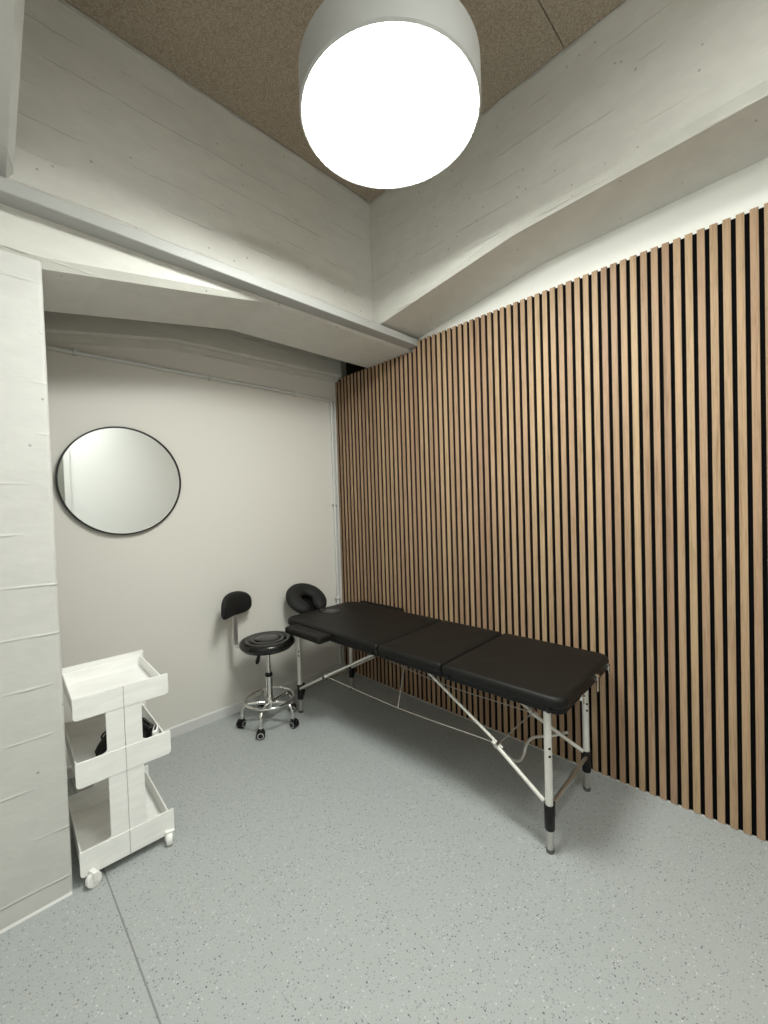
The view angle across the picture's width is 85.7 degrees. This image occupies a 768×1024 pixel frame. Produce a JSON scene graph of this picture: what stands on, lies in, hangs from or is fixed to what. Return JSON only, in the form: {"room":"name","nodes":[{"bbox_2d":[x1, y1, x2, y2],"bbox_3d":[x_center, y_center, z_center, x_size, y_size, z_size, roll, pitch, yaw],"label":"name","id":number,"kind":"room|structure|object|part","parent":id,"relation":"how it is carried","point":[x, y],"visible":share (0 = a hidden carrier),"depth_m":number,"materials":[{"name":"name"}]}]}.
{"room":"massage treatment room","nodes":[
{"label":"massage treatment room","id":0,"kind":"room"},
{"bbox_2d":[45,343,345,765],"bbox_3d":[-1.275,-0.369,2.519,2.685,3.400,0.100,-3,2,-45],"label":"wall","id":1,"kind":"structure","parent":0,"point":[253,513],"depth_m":2.58,"materials":[{"name":"white paint"}]},
{"bbox_2d":[55,426,180,534],"bbox_3d":[-1.430,-0.170,2.273,0.592,0.592,0.026,-3,2,-45],"label":"wall mirror","id":2,"kind":"object","parent":1,"relation":"attached to","point":[115,480],"visible":1,"depth_m":2.25,"materials":[{"name":"black metal"}]},
{"bbox_2d":[46,345,341,664],"bbox_3d":[-1.033,0.197,2.660,1.863,2.124,0.030,-3,2,-45],"label":"conduit","id":3,"kind":"object","parent":1,"relation":"attached to","point":[74,352],"visible":0.98,"depth_m":2.81,"materials":[{"name":"grey plastic"}]},
{"bbox_2d":[67,662,345,779],"bbox_3d":[-0.992,1.289,2.705,1.900,0.060,0.014,-3,2,-45],"label":"baseboard","id":4,"kind":"structure","parent":1,"relation":"attached to","point":[200,721],"depth_m":2.67,"materials":[{"name":"grey wood"}]},
{"bbox_2d":[333,402,343,662],"bbox_3d":[-0.365,0.171,3.334,0.018,2.105,0.016,-3,2,-45],"label":"trim","id":5,"kind":"structure","parent":1,"relation":"attached to","point":[334,403],"depth_m":3.32,"materials":[{"name":"grey"}]},
{"bbox_2d":[65,0,624,375],"bbox_3d":[0.105,-1.467,1.352,3.085,1.159,3.714,-3,2,-45],"label":"ceiling","id":6,"kind":"structure","parent":0,"point":[243,55],"depth_m":1.62,"materials":[{"name":"brown wood"}]},
{"bbox_2d":[0,0,24,177],"bbox_3d":[-0.461,-1.497,0.224,0.497,0.812,2.709,-3,2,-45],"label":"concrete beam","id":7,"kind":"structure","parent":6,"relation":"attached to","point":[11,11],"depth_m":1.12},
{"bbox_2d":[44,311,341,382],"bbox_3d":[-1.251,-1.380,2.439,2.485,1.095,0.059,-3,2,-45],"label":"concrete beam","id":8,"kind":"structure","parent":6,"relation":"attached to","point":[63,328],"depth_m":2.50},
{"bbox_2d":[0,0,411,367],"bbox_3d":[-0.854,-1.400,2.038,2.485,1.063,0.421,-3,2,-45],"label":"concrete beam","id":9,"kind":"structure","parent":6,"relation":"attached to","point":[104,128],"depth_m":1.73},
{"bbox_2d":[0,176,417,348],"bbox_3d":[-0.678,-1.058,1.860,2.458,0.046,0.075,-3,2,-45],"label":"pipe","id":10,"kind":"object","parent":9,"relation":"attached to","point":[13,194],"visible":1,"depth_m":1.66,"materials":[{"name":"grey plastic"}]},
{"bbox_2d":[298,0,480,188],"bbox_3d":[0.012,-1.564,1.362,0.588,0.559,0.588,-3,2,-45],"label":"pendant lamp","id":11,"kind":"object","parent":6,"relation":"hanging from","point":[390,90],"visible":1,"depth_m":1.25,"materials":[{"name":"grey"}]},
{"bbox_2d":[370,0,767,338],"bbox_3d":[1.002,-1.559,1.675,0.351,0.847,2.709,-3,2,-45],"label":"concrete beam","id":12,"kind":"structure","parent":6,"relation":"attached to","point":[657,103],"depth_m":1.68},
{"bbox_2d":[0,671,767,1023],"bbox_3d":[0.053,1.368,1.276,2.685,0.100,3.714,-3,2,-45],"label":"floor","id":13,"kind":"structure","parent":0,"point":[367,860],"depth_m":1.41,"materials":[{"name":"plastic"}]},
{"bbox_2d":[0,250,72,929],"bbox_3d":[-1.485,0.259,1.397,0.560,2.210,0.421,-3,2,-45],"label":"wall","id":14,"kind":"structure","parent":13,"relation":"on","point":[36,865],"depth_m":1.39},
{"bbox_2d":[0,891,71,933],"bbox_3d":[-1.301,1.358,1.269,0.556,0.007,0.006,-3,2,-45],"label":"sealant","id":15,"kind":"structure","parent":14,"relation":"attached to","point":[69,893],"depth_m":1.40,"materials":[{"name":"grey"}]},
{"bbox_2d":[62,650,174,888],"bbox_3d":[-1.105,1.003,1.715,0.313,0.684,0.442,-3,2,-43],"label":"trolley","id":16,"kind":"object","parent":13,"relation":"on","point":[123,812],"visible":0.96,"depth_m":1.62,"materials":[{"name":"white plastic"}]},
{"bbox_2d":[95,731,125,755],"bbox_3d":[-1.103,0.919,1.670,0.102,0.110,0.166,-3,2,-42],"label":"pouch","id":17,"kind":"object","parent":16,"relation":"in","point":[101,748],"visible":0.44,"depth_m":1.64,"materials":[{"name":"black fabric"}]},
{"bbox_2d":[62,650,167,721],"bbox_3d":[-1.128,0.702,1.722,0.327,0.082,0.416,-3,2,-45],"label":"tray","id":18,"kind":"object","parent":16,"relation":"on","point":[109,685],"depth_m":1.69,"materials":[{"name":"white plastic"}]},
{"bbox_2d":[65,701,170,788],"bbox_3d":[-1.120,0.942,1.727,0.327,0.093,0.416,-3,2,-45],"label":"tray","id":19,"kind":"object","parent":16,"relation":"on","point":[82,737],"depth_m":1.62,"materials":[{"name":"white plastic"}]},
{"bbox_2d":[68,765,173,877],"bbox_3d":[-1.110,1.265,1.734,0.327,0.094,0.416,-3,2,-45],"label":"tray","id":20,"kind":"object","parent":16,"relation":"on","point":[97,848],"depth_m":1.66,"materials":[{"name":"white"}]},
{"bbox_2d":[142,718,153,737],"bbox_3d":[-1.021,0.934,1.775,0.120,0.069,0.036,-1,2,40],"label":"case","id":21,"kind":"object","parent":16,"relation":"in","point":[147,726],"visible":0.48,"depth_m":1.74,"materials":[{"name":"black plastic"}]},
{"bbox_2d":[152,724,158,735],"bbox_3d":[-0.935,0.925,1.697,0.020,0.085,0.060,-2,1,-23],"label":"packet","id":22,"kind":"object","parent":16,"relation":"in","point":[155,731],"visible":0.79,"depth_m":1.68,"materials":[{"name":"white"}]},
{"bbox_2d":[221,591,298,739],"bbox_3d":[-0.753,0.908,2.554,0.458,0.813,0.368,-2,1,4],"label":"stool","id":23,"kind":"object","parent":13,"relation":"on","point":[267,643],"visible":1,"depth_m":2.54,"materials":[{"name":"black"}]},
{"bbox_3d":[-0.948,0.581,2.615,0.069,0.151,0.278,-1,1,18],"label":"backrest","id":24,"kind":"part","parent":23,"relation":"part of","materials":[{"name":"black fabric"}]},
{"bbox_3d":[-0.806,1.213,2.549,0.154,0.097,0.023,-2,1,-15],"label":"leg","id":25,"kind":"part","parent":23,"relation":"part of","materials":[{"name":"silver metal"}]},
{"bbox_3d":[-0.763,1.209,2.659,0.023,0.097,0.154,-3,2,-33],"label":"leg","id":26,"kind":"part","parent":23,"relation":"part of","materials":[{"name":"silver metal"}]},
{"bbox_3d":[-0.715,1.212,2.474,0.023,0.097,0.154,-2,1,3],"label":"leg","id":27,"kind":"part","parent":23,"relation":"part of","materials":[{"name":"silver metal"}]},
{"bbox_3d":[-0.722,0.802,2.565,0.335,0.050,0.335,-3,2,-45],"label":"seat","id":28,"kind":"part","parent":23,"relation":"part of","materials":[{"name":"black leather"}]},
{"bbox_3d":[-0.616,1.207,2.538,0.154,0.097,0.023,-1,1,21],"label":"leg","id":29,"kind":"part","parent":23,"relation":"part of","materials":[{"name":"silver metal"}]},
{"bbox_3d":[-0.646,1.205,2.652,0.023,0.097,0.154,-1,2,39],"label":"leg","id":30,"kind":"part","parent":23,"relation":"part of","materials":[{"name":"silver metal"}]},
{"bbox_2d":[285,583,610,854],"bbox_3d":[0.115,0.902,2.369,2.027,0.777,0.734,-1,2,44],"label":"massage table","id":31,"kind":"object","parent":13,"relation":"on","point":[548,677],"visible":1,"depth_m":1.96,"materials":[{"name":"black leather"}]},
{"bbox_3d":[-0.552,0.952,2.691,0.029,0.407,0.029,-1,2,44],"label":"leg","id":32,"kind":"part","parent":31,"relation":"part of","materials":[{"name":"white metal"}]},
{"bbox_3d":[-0.456,0.721,2.461,0.350,0.041,0.094,-1,2,44],"label":"armrest","id":33,"kind":"part","parent":31,"relation":"part of","materials":[{"name":"black leather"}]},
{"bbox_3d":[-0.571,0.654,2.981,0.146,0.117,0.170,-1,2,44],"label":"cradle plate","id":34,"kind":"part","parent":31,"relation":"part of","materials":[{"name":"black leather"}]},
{"bbox_3d":[-0.139,0.724,2.624,0.834,0.028,0.570,-1,2,44],"label":"wooden frame","id":35,"kind":"part","parent":31,"relation":"part of","materials":[{"name":"black"}]},
{"bbox_3d":[-0.243,0.935,3.004,0.029,0.407,0.029,-1,2,44],"label":"leg","id":36,"kind":"part","parent":31,"relation":"part of","materials":[{"name":"white metal"}]},
{"bbox_2d":[288,602,441,651],"bbox_3d":[-0.143,0.691,2.626,0.844,0.047,0.590,-1,2,44],"label":"cushion","id":37,"kind":"object","parent":31,"relation":"on","point":[362,626],"depth_m":2.51,"materials":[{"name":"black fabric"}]},
{"bbox_3d":[-0.024,0.681,2.961,0.415,0.041,0.052,-1,2,44],"label":"armrest","id":38,"kind":"part","parent":31,"relation":"part of","materials":[{"name":"black leather"}]},
{"bbox_3d":[0.310,0.720,2.195,0.393,0.028,0.570,-1,2,44],"label":"wooden frame","id":39,"kind":"part","parent":31,"relation":"part of","materials":[{"name":"black"}]},
{"bbox_2d":[378,620,501,671],"bbox_3d":[0.309,0.686,2.195,0.393,0.047,0.590,-1,2,44],"label":"cushion","id":40,"kind":"object","parent":31,"relation":"on","point":[427,648],"depth_m":2.10,"materials":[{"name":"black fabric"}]},
{"bbox_3d":[0.647,0.716,1.874,0.524,0.028,0.570,-1,2,44],"label":"wooden frame","id":41,"kind":"part","parent":31,"relation":"part of","materials":[{"name":"black"}]},
{"bbox_2d":[442,633,608,708],"bbox_3d":[0.650,0.683,1.870,0.534,0.047,0.590,-1,2,44],"label":"cushion","id":42,"kind":"object","parent":31,"relation":"on","point":[540,674],"depth_m":1.77,"materials":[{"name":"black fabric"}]},
{"bbox_3d":[0.622,0.940,1.567,0.029,0.407,0.029,-1,2,44],"label":"leg","id":43,"kind":"part","parent":31,"relation":"part of","materials":[{"name":"white metal"}]},
{"bbox_3d":[0.921,0.923,1.893,0.029,0.407,0.029,-1,2,44],"label":"leg","id":44,"kind":"part","parent":31,"relation":"part of","materials":[{"name":"white metal"}]},
{"bbox_2d":[412,158,767,351],"bbox_3d":[0.952,-0.356,2.112,0.100,3.250,3.614,-3,2,-45],"label":"wall","id":45,"kind":"structure","parent":0,"point":[746,189],"depth_m":1.81,"materials":[{"name":"white paint"}]},
{"bbox_2d":[335,203,767,840],"bbox_3d":[0.879,0.071,2.119,0.022,2.394,3.492,-3,2,-45],"label":"panelling","id":46,"kind":"object","parent":45,"relation":"attached to","point":[582,463],"visible":0.93,"depth_m":1.94,"materials":[{"name":"brown wood"}]},
{"bbox_2d":[356,673,767,842],"bbox_3d":[0.933,1.269,2.125,0.008,0.004,3.480,-3,2,-45],"label":"trim","id":47,"kind":"structure","parent":45,"relation":"attached to","point":[690,810],"depth_m":1.97,"materials":[{"name":"grey"}]}
]}

